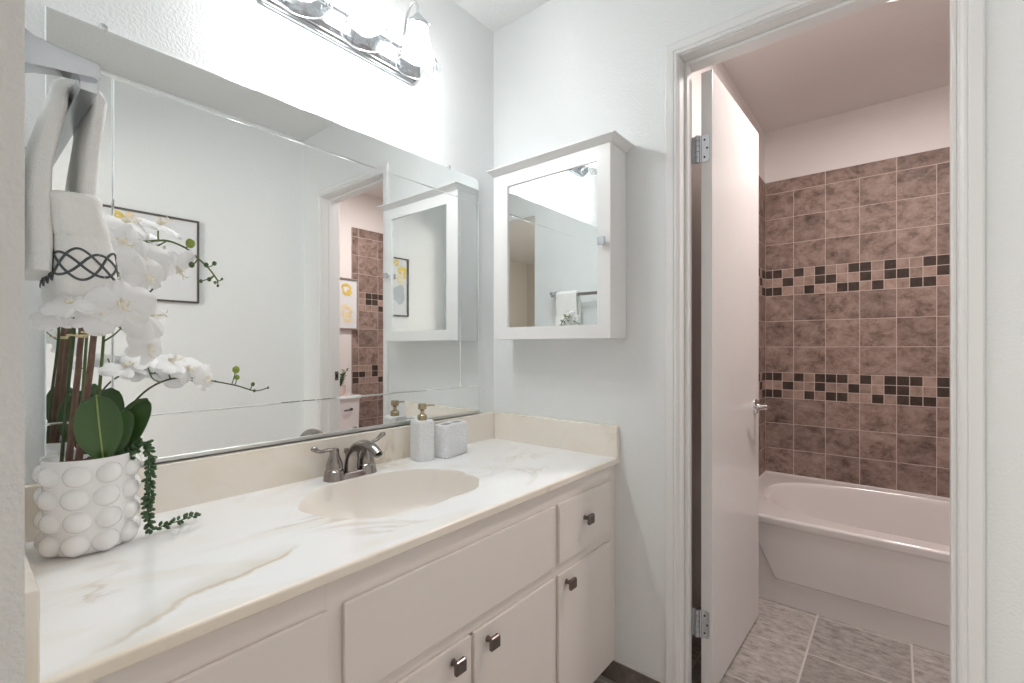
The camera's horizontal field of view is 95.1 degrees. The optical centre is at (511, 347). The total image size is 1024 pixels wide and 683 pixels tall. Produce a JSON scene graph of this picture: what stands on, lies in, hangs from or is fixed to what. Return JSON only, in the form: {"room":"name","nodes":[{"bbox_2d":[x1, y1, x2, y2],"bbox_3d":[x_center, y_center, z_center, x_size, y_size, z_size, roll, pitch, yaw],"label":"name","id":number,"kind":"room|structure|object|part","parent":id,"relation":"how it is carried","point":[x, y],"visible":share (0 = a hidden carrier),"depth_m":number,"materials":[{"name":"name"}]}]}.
{"room":"bathroom","nodes":[
{"label":"bathroom","id":0,"kind":"room"},
{"bbox_2d":[0,0,24,682],"bbox_3d":[-0.383,-0.089,0.299,1.614,2.440,0.120,0,0,39],"label":"wall","id":1,"kind":"structure","parent":0,"point":[12,12],"depth_m":0.42,"materials":[{"name":"white paint"}]},
{"bbox_2d":[25,28,100,165],"bbox_3d":[-0.737,-0.354,0.721,0.485,0.052,0.082,0,0,39],"label":"towel bar","id":2,"kind":"object","parent":1,"relation":"attached to","point":[42,56],"visible":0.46,"depth_m":0.59,"materials":[{"name":"grey metal"}]},
{"bbox_3d":[-0.567,-0.354,0.581,0.044,0.052,0.082,0,0,39],"label":"post","id":3,"kind":"part","parent":2,"relation":"part of","materials":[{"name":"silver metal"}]},
{"bbox_2d":[25,77,117,302],"bbox_3d":[-0.645,-0.214,0.678,0.178,0.305,0.095,0,0,39],"label":"hand towel","id":4,"kind":"object","parent":2,"relation":"hanging from","point":[69,249],"visible":0.94,"depth_m":0.62,"materials":[{"name":"white fabric"}]},
{"bbox_2d":[25,0,493,484],"bbox_3d":[-0.608,-0.089,1.391,0.120,2.440,1.530,0,0,39],"label":"wall","id":5,"kind":"structure","parent":0,"point":[445,119],"depth_m":1.40,"materials":[{"name":"white paint"}]},
{"bbox_2d":[25,411,494,542],"bbox_3d":[-0.508,0.317,1.402,0.020,0.108,1.386,0,0,39],"label":"backsplash","id":6,"kind":"structure","parent":5,"relation":"attached to","point":[179,484],"depth_m":1.20,"materials":[{"name":"stone"}]},
{"bbox_2d":[44,6,479,466],"bbox_3d":[-0.522,-0.208,1.391,0.012,0.942,1.233,0,0,39],"label":"wall mirror","id":7,"kind":"object","parent":5,"relation":"attached to","point":[347,259],"visible":0.74,"depth_m":1.25,"materials":[{"name":"silver metal"}]},
{"bbox_3d":[-0.525,-0.212,1.392,0.005,0.723,1.023,0,0,39],"label":"pane","id":8,"kind":"part","parent":7,"relation":"part of","materials":[{"name":"silver metal"}]},
{"bbox_2d":[262,0,439,83],"bbox_3d":[-0.435,-1.007,1.364,0.181,0.226,0.528,0,0,39],"label":"vanity light","id":9,"kind":"object","parent":5,"relation":"attached to","point":[359,31],"visible":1,"depth_m":1.40,"materials":[{"name":"white glass"}]},
{"bbox_3d":[-0.538,-0.959,1.206,0.140,0.129,0.140,0,0,39],"label":"lamp shade","id":10,"kind":"part","parent":9,"relation":"part of","materials":[{"name":"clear glass"}]},
{"bbox_3d":[-0.451,-1.044,1.377,0.094,0.152,0.032,0,0,39],"label":"arm","id":11,"kind":"part","parent":9,"relation":"part of","materials":[{"name":"silver metal"}]},
{"bbox_3d":[-0.419,-0.959,1.350,0.140,0.129,0.140,0,0,39],"label":"lamp shade","id":12,"kind":"part","parent":9,"relation":"part of","materials":[{"name":"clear glass"}]},
{"bbox_3d":[-0.419,-0.986,1.350,0.042,0.066,0.042,0,0,39],"label":"bulb","id":13,"kind":"part","parent":9,"relation":"part of","materials":[{"name":"white glass"}]},
{"bbox_3d":[-0.333,-1.044,1.521,0.094,0.152,0.032,0,0,39],"label":"arm","id":14,"kind":"part","parent":9,"relation":"part of","materials":[{"name":"silver metal"}]},
{"bbox_3d":[-0.300,-0.959,1.495,0.140,0.129,0.140,0,0,39],"label":"lamp shade","id":15,"kind":"part","parent":9,"relation":"part of","materials":[{"name":"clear glass"}]},
{"bbox_3d":[-0.300,-0.986,1.495,0.042,0.066,0.042,0,0,39],"label":"bulb","id":16,"kind":"part","parent":9,"relation":"part of","materials":[{"name":"white glass"}]},
{"bbox_2d":[453,0,949,132],"bbox_3d":[0.880,-1.359,1.376,2.440,0.100,3.387,0,0,39],"label":"ceiling","id":17,"kind":"structure","parent":0,"point":[887,51],"depth_m":2.14,"materials":[{"name":"white paint"}]},
{"bbox_2d":[692,63,764,608],"bbox_3d":[0.980,-0.089,2.268,0.122,2.440,1.620,0,0,39],"label":"wall","id":18,"kind":"structure","parent":0,"point":[719,70],"depth_m":1.89,"materials":[{"name":"white paint"}]},
{"bbox_2d":[759,176,764,475],"bbox_3d":[1.216,-0.124,2.455,0.006,1.753,1.020,0,0,39],"label":"tiled wall","id":19,"kind":"structure","parent":18,"relation":"attached to","point":[761,182],"depth_m":2.77,"materials":[{"name":"brown tile"}]},
{"bbox_2d":[494,0,1023,682],"bbox_3d":[0.809,-0.089,1.290,2.440,2.440,0.110,0,0,39],"label":"wall","id":20,"kind":"structure","parent":0,"point":[566,72],"depth_m":1.53,"materials":[{"name":"white paint"}]},
{"bbox_2d":[486,130,633,339],"bbox_3d":[0.154,-0.350,1.663,0.532,0.639,0.144,0,0,39],"label":"medicine cabinet","id":21,"kind":"object","parent":20,"relation":"attached to","point":[560,213],"visible":1,"depth_m":1.59,"materials":[{"name":"white paint"}]},
{"bbox_2d":[508,162,596,326],"bbox_3d":[0.133,-0.339,1.631,0.381,0.530,0.003,0,0,39],"label":"mirror glass","id":22,"kind":"object","parent":21,"relation":"attached to","point":[552,213],"depth_m":1.62,"materials":[{"name":"silver metal"}]},
{"bbox_3d":[0.154,-0.660,1.663,0.532,0.020,0.144,0,0,39],"label":"crown","id":23,"kind":"part","parent":21,"relation":"part of","materials":[{"name":"white paint"}]},
{"bbox_3d":[0.285,-0.339,1.483,0.025,0.025,0.022,0,0,39],"label":"knob","id":24,"kind":"part","parent":21,"relation":"part of","materials":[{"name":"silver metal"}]},
{"bbox_2d":[600,659,664,682],"bbox_3d":[0.386,1.094,1.559,0.258,0.074,0.010,0,0,39],"label":"baseboard","id":25,"kind":"structure","parent":20,"relation":"attached to","point":[617,671],"depth_m":1.56,"materials":[{"name":"wood"}]},
{"bbox_2d":[692,69,769,682],"bbox_3d":[0.820,0.111,1.739,0.149,2.016,0.615,0,0,41],"label":"door","id":26,"kind":"structure","parent":20,"relation":"in","point":[726,149],"depth_m":1.64,"materials":[{"name":"white paint"}]},
{"bbox_3d":[0.987,0.239,1.863,0.057,0.062,0.142,0,0,41],"label":"handle","id":27,"kind":"part","parent":26,"relation":"part of","materials":[{"name":"silver metal"}]},
{"bbox_2d":[678,0,960,682],"bbox_3d":[0.800,0.105,1.300,0.658,2.052,0.115,0,0,39],"label":"trim","id":28,"kind":"structure","parent":20,"relation":"attached to","point":[814,14],"depth_m":1.36,"materials":[{"name":"white paint"}]},
{"bbox_2d":[665,0,984,682],"bbox_3d":[0.760,0.091,1.251,0.712,2.080,0.012,0,0,39],"label":"trim","id":29,"kind":"structure","parent":20,"relation":"attached to","point":[972,11],"depth_m":1.04,"materials":[{"name":"white paint"}]},
{"bbox_2d":[593,597,949,682],"bbox_3d":[0.839,1.161,1.321,2.206,0.060,3.251,0,0,39],"label":"floor","id":30,"kind":"structure","parent":0,"point":[784,644],"depth_m":1.72,"materials":[{"name":"grey tile"}]},
{"bbox_2d":[91,465,614,682],"bbox_3d":[-0.294,0.762,1.213,0.591,0.739,1.406,0,0,39],"label":"vanity cabinet","id":31,"kind":"object","parent":30,"relation":"on","point":[524,592],"visible":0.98,"depth_m":1.01,"materials":[{"name":"white paint"}]},
{"bbox_3d":[-0.414,0.523,0.653,0.010,0.168,0.335,0,0,39],"label":"drawer","id":32,"kind":"part","parent":31,"relation":"part of","materials":[{"name":"white paint"}]},
{"bbox_2d":[25,411,619,682],"bbox_3d":[-0.302,0.382,1.220,0.570,0.238,1.407,0,0,39],"label":"countertop","id":33,"kind":"structure","parent":31,"relation":"on","point":[269,532],"depth_m":0.94,"materials":[{"name":"stone"}]},
{"bbox_2d":[29,213,268,557],"bbox_3d":[-0.691,0.068,0.813,0.330,0.602,0.503,0,0,-8],"label":"potted orchid","id":34,"kind":"object","parent":33,"relation":"on","point":[88,502],"visible":0.98,"depth_m":0.83,"materials":[{"name":"white plant"}]},
{"bbox_3d":[-0.591,-0.040,0.605,0.050,0.010,0.057,6,30,-20],"label":"flower","id":35,"kind":"part","parent":34,"relation":"part of","materials":[{"name":"white plant"}]},
{"bbox_3d":[-0.567,-0.055,0.599,0.050,0.010,0.057,32,35,20],"label":"flower","id":36,"kind":"part","parent":34,"relation":"part of","materials":[{"name":"white plant"}]},
{"bbox_3d":[-0.761,0.072,0.801,0.024,0.308,0.210,0,0,-43],"label":"stem","id":37,"kind":"part","parent":34,"relation":"part of","materials":[{"name":"plant"}]},
{"bbox_3d":[-0.789,0.283,0.877,0.154,0.171,0.154,0,0,39],"label":"pot","id":38,"kind":"part","parent":34,"relation":"part of","materials":[{"name":"white ceramic"}]},
{"bbox_3d":[-0.550,-0.038,0.618,0.057,0.010,0.050,43,38,16],"label":"flower","id":39,"kind":"part","parent":34,"relation":"part of","materials":[{"name":"white plant"}]},
{"bbox_3d":[-0.698,0.065,0.790,0.020,0.322,0.257,0,0,-41],"label":"stem","id":40,"kind":"part","parent":34,"relation":"part of","materials":[{"name":"green plant"}]},
{"bbox_3d":[-0.731,-0.024,0.860,0.106,0.029,0.009,0,0,34],"label":"stem","id":41,"kind":"part","parent":34,"relation":"part of","materials":[{"name":"green plant"}]},
{"bbox_3d":[-0.531,-0.062,0.637,0.079,0.070,0.014,-8,-16,-46],"label":"flower","id":42,"kind":"part","parent":34,"relation":"part of","materials":[{"name":"white plant"}]},
{"bbox_3d":[-0.724,0.039,0.870,0.066,0.013,0.075,18,11,1],"label":"flower","id":43,"kind":"part","parent":34,"relation":"part of","materials":[{"name":"white plant"}]},
{"bbox_3d":[-0.636,-0.173,0.751,0.013,0.075,0.066,-15,-46,32],"label":"flower","id":44,"kind":"part","parent":34,"relation":"part of","materials":[{"name":"white plant"}]},
{"bbox_3d":[-0.650,-0.206,0.780,0.070,0.014,0.079,31,9,-2],"label":"flower","id":45,"kind":"part","parent":34,"relation":"part of","materials":[{"name":"white plant"}]},
{"bbox_3d":[-0.711,0.027,0.908,0.070,0.014,0.079,30,10,34],"label":"flower","id":46,"kind":"part","parent":34,"relation":"part of","materials":[{"name":"white plant"}]},
{"bbox_3d":[-0.564,-0.113,0.717,0.011,0.056,0.063,0,23,18],"label":"flower","id":47,"kind":"part","parent":34,"relation":"part of","materials":[{"name":"white plant"}]},
{"bbox_3d":[-0.538,-0.047,0.678,0.014,0.079,0.070,-28,-29,14],"label":"flower","id":48,"kind":"part","parent":34,"relation":"part of","materials":[{"name":"white plant"}]},
{"bbox_3d":[-0.582,-0.007,0.744,0.012,0.063,0.071,6,-29,1],"label":"flower","id":49,"kind":"part","parent":34,"relation":"part of","materials":[{"name":"white plant"}]},
{"bbox_3d":[-0.603,-0.143,0.768,0.014,0.073,0.083,-11,6,33],"label":"flower","id":50,"kind":"part","parent":34,"relation":"part of","materials":[{"name":"white plant"}]},
{"bbox_3d":[-0.693,0.015,0.895,0.209,0.422,0.182,0,0,39],"label":"stem","id":51,"kind":"part","parent":34,"relation":"part of","materials":[{"name":"green plant"}]},
{"bbox_3d":[-0.657,-0.184,0.857,0.013,0.066,0.075,-25,27,3],"label":"flower","id":52,"kind":"part","parent":34,"relation":"part of","materials":[{"name":"white plant"}]},
{"bbox_3d":[-0.639,-0.217,0.843,0.073,0.014,0.083,20,-2,18],"label":"flower","id":53,"kind":"part","parent":34,"relation":"part of","materials":[{"name":"white plant"}]},
{"bbox_3d":[-0.687,0.031,0.935,0.070,0.014,0.079,19,14,-27],"label":"flower","id":54,"kind":"part","parent":34,"relation":"part of","materials":[{"name":"white plant"}]},
{"bbox_3d":[-0.687,0.050,0.954,0.011,0.067,0.059,-8,-8,32],"label":"flower","id":55,"kind":"part","parent":34,"relation":"part of","materials":[{"name":"white plant"}]},
{"bbox_3d":[-0.620,-0.154,0.860,0.075,0.013,0.066,-38,-5,-27],"label":"flower","id":56,"kind":"part","parent":34,"relation":"part of","materials":[{"name":"white plant"}]},
{"bbox_3d":[-0.670,0.041,0.962,0.013,0.066,0.075,-30,-3,15],"label":"flower","id":57,"kind":"part","parent":34,"relation":"part of","materials":[{"name":"white plant"}]},
{"bbox_3d":[-0.653,0.143,0.978,0.024,0.167,0.275,0,0,45],"label":"stem","id":58,"kind":"part","parent":34,"relation":"part of","materials":[{"name":"green plant"}]},
{"bbox_3d":[-0.643,0.059,0.980,0.011,0.056,0.063,0,-34,-2],"label":"flower","id":59,"kind":"part","parent":34,"relation":"part of","materials":[{"name":"white plant"}]},
{"bbox_2d":[311,432,385,482],"bbox_3d":[-0.460,0.312,1.328,0.190,0.113,0.185,0,0,-13],"label":"faucet","id":60,"kind":"object","parent":33,"relation":"on","point":[355,465],"visible":1,"depth_m":1.31,"materials":[{"name":"silver metal"}]},
{"bbox_3d":[-0.513,0.303,1.294,0.047,0.075,0.095,0,0,39],"label":"handle","id":61,"kind":"part","parent":60,"relation":"part of","materials":[{"name":"silver metal"}]},
{"bbox_3d":[-0.465,0.355,1.352,0.057,0.028,0.160,0,0,39],"label":"plate","id":62,"kind":"part","parent":60,"relation":"part of","materials":[{"name":"silver metal"}]},
{"bbox_3d":[-0.415,0.311,1.311,0.161,0.108,0.045,0,0,39],"label":"spout","id":63,"kind":"part","parent":60,"relation":"part of","materials":[{"name":"silver metal"}]},
{"bbox_3d":[-0.421,0.298,1.407,0.047,0.085,0.086,0,0,39],"label":"handle","id":64,"kind":"part","parent":60,"relation":"part of","materials":[{"name":"silver metal"}]},
{"bbox_2d":[298,469,478,518],"bbox_3d":[-0.307,0.435,1.225,0.350,0.131,0.476,0,0,39],"label":"basin","id":65,"kind":"object","parent":33,"relation":"in","point":[385,493],"depth_m":1.35,"materials":[{"name":"ceramic"}]},
{"bbox_2d":[410,403,434,461],"bbox_3d":[-0.291,0.277,1.555,0.078,0.185,0.061,0,0,-41],"label":"soap dispenser","id":66,"kind":"object","parent":33,"relation":"on","point":[422,428],"visible":1,"depth_m":1.53,"materials":[{"name":"white ceramic"}]},
{"bbox_2d":[410,419,433,461],"bbox_3d":[-0.297,0.304,1.550,0.061,0.131,0.061,0,0,-41],"label":"bottle","id":67,"kind":"object","parent":66,"relation":"attached to","point":[421,430],"depth_m":1.53,"materials":[{"name":"white ceramic"}]},
{"bbox_2d":[435,420,466,458],"bbox_3d":[-0.210,0.314,1.620,0.058,0.110,0.120,0,0,30],"label":"toothbrush holder","id":68,"kind":"object","parent":33,"relation":"on","point":[451,436],"visible":1,"depth_m":1.58,"materials":[{"name":"white ceramic"}]},
{"bbox_3d":[-0.192,0.841,0.924,0.010,0.404,0.309,0,0,39],"label":"cabinet door","id":69,"kind":"part","parent":31,"relation":"part of","materials":[{"name":"white paint"}]},
{"bbox_3d":[-0.115,0.669,0.988,0.028,0.030,0.030,0,0,39],"label":"knob","id":70,"kind":"part","parent":31,"relation":"part of","materials":[{"name":"brown metal"}]},
{"bbox_3d":[-0.046,0.671,1.072,0.028,0.030,0.030,0,0,39],"label":"knob","id":71,"kind":"part","parent":31,"relation":"part of","materials":[{"name":"brown metal"}]},
{"bbox_3d":[0.015,0.841,1.176,0.010,0.404,0.323,0,0,39],"label":"cabinet door","id":72,"kind":"part","parent":31,"relation":"part of","materials":[{"name":"white paint"}]},
{"bbox_3d":[0.166,0.667,1.330,0.028,0.030,0.030,0,0,39],"label":"knob","id":73,"kind":"part","parent":31,"relation":"part of","materials":[{"name":"brown metal"}]},
{"bbox_3d":[0.228,0.523,1.436,0.010,0.168,0.309,0,0,39],"label":"drawer","id":74,"kind":"part","parent":31,"relation":"part of","materials":[{"name":"white paint"}]},
{"bbox_3d":[0.227,0.841,1.435,0.010,0.404,0.312,0,0,39],"label":"cabinet door","id":75,"kind":"part","parent":31,"relation":"part of","materials":[{"name":"white paint"}]},
{"bbox_3d":[0.230,0.513,1.409,0.028,0.030,0.030,0,0,39],"label":"knob","id":76,"kind":"part","parent":31,"relation":"part of","materials":[{"name":"brown metal"}]},
{"bbox_2d":[759,472,949,654],"bbox_3d":[1.865,0.942,2.042,1.520,0.379,0.834,0,0,39],"label":"bathtub","id":77,"kind":"object","parent":30,"relation":"on","point":[876,560],"visible":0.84,"depth_m":1.98,"materials":[{"name":"white ceramic"}]},
{"bbox_2d":[765,85,949,470],"bbox_3d":[2.172,-0.089,2.422,1.770,2.440,0.130,0,0,39],"label":"wall","id":78,"kind":"structure","parent":0,"point":[919,122],"depth_m":2.57,"materials":[{"name":"white paint"}]},
{"bbox_2d":[766,147,949,497],"bbox_3d":[2.132,-0.124,2.368,1.522,1.753,0.005,0,0,39],"label":"tiled wall","id":79,"kind":"structure","parent":78,"relation":"attached to","point":[858,256],"depth_m":2.55,"materials":[{"name":"brown tile"}]},
{"bbox_2d":[759,471,949,498],"bbox_3d":[1.871,0.750,2.050,1.522,0.010,0.815,0,0,39],"label":"trim","id":80,"kind":"structure","parent":79,"relation":"attached to","point":[763,473],"depth_m":2.56,"materials":[{"name":"white"}]},
{"bbox_3d":[1.108,-0.089,1.119,1.534,2.440,0.005,0,0,39],"label":"wall","id":81,"kind":"structure","parent":0,"visible":0},
{"bbox_2d":[692,0,889,72],"bbox_3d":[0.841,0.091,1.349,0.712,2.080,0.012,0,0,39],"label":"trim","id":82,"kind":"structure","parent":81,"relation":"attached to","point":[888,0],"depth_m":1.36,"materials":[{"name":"white paint"}]}
]}

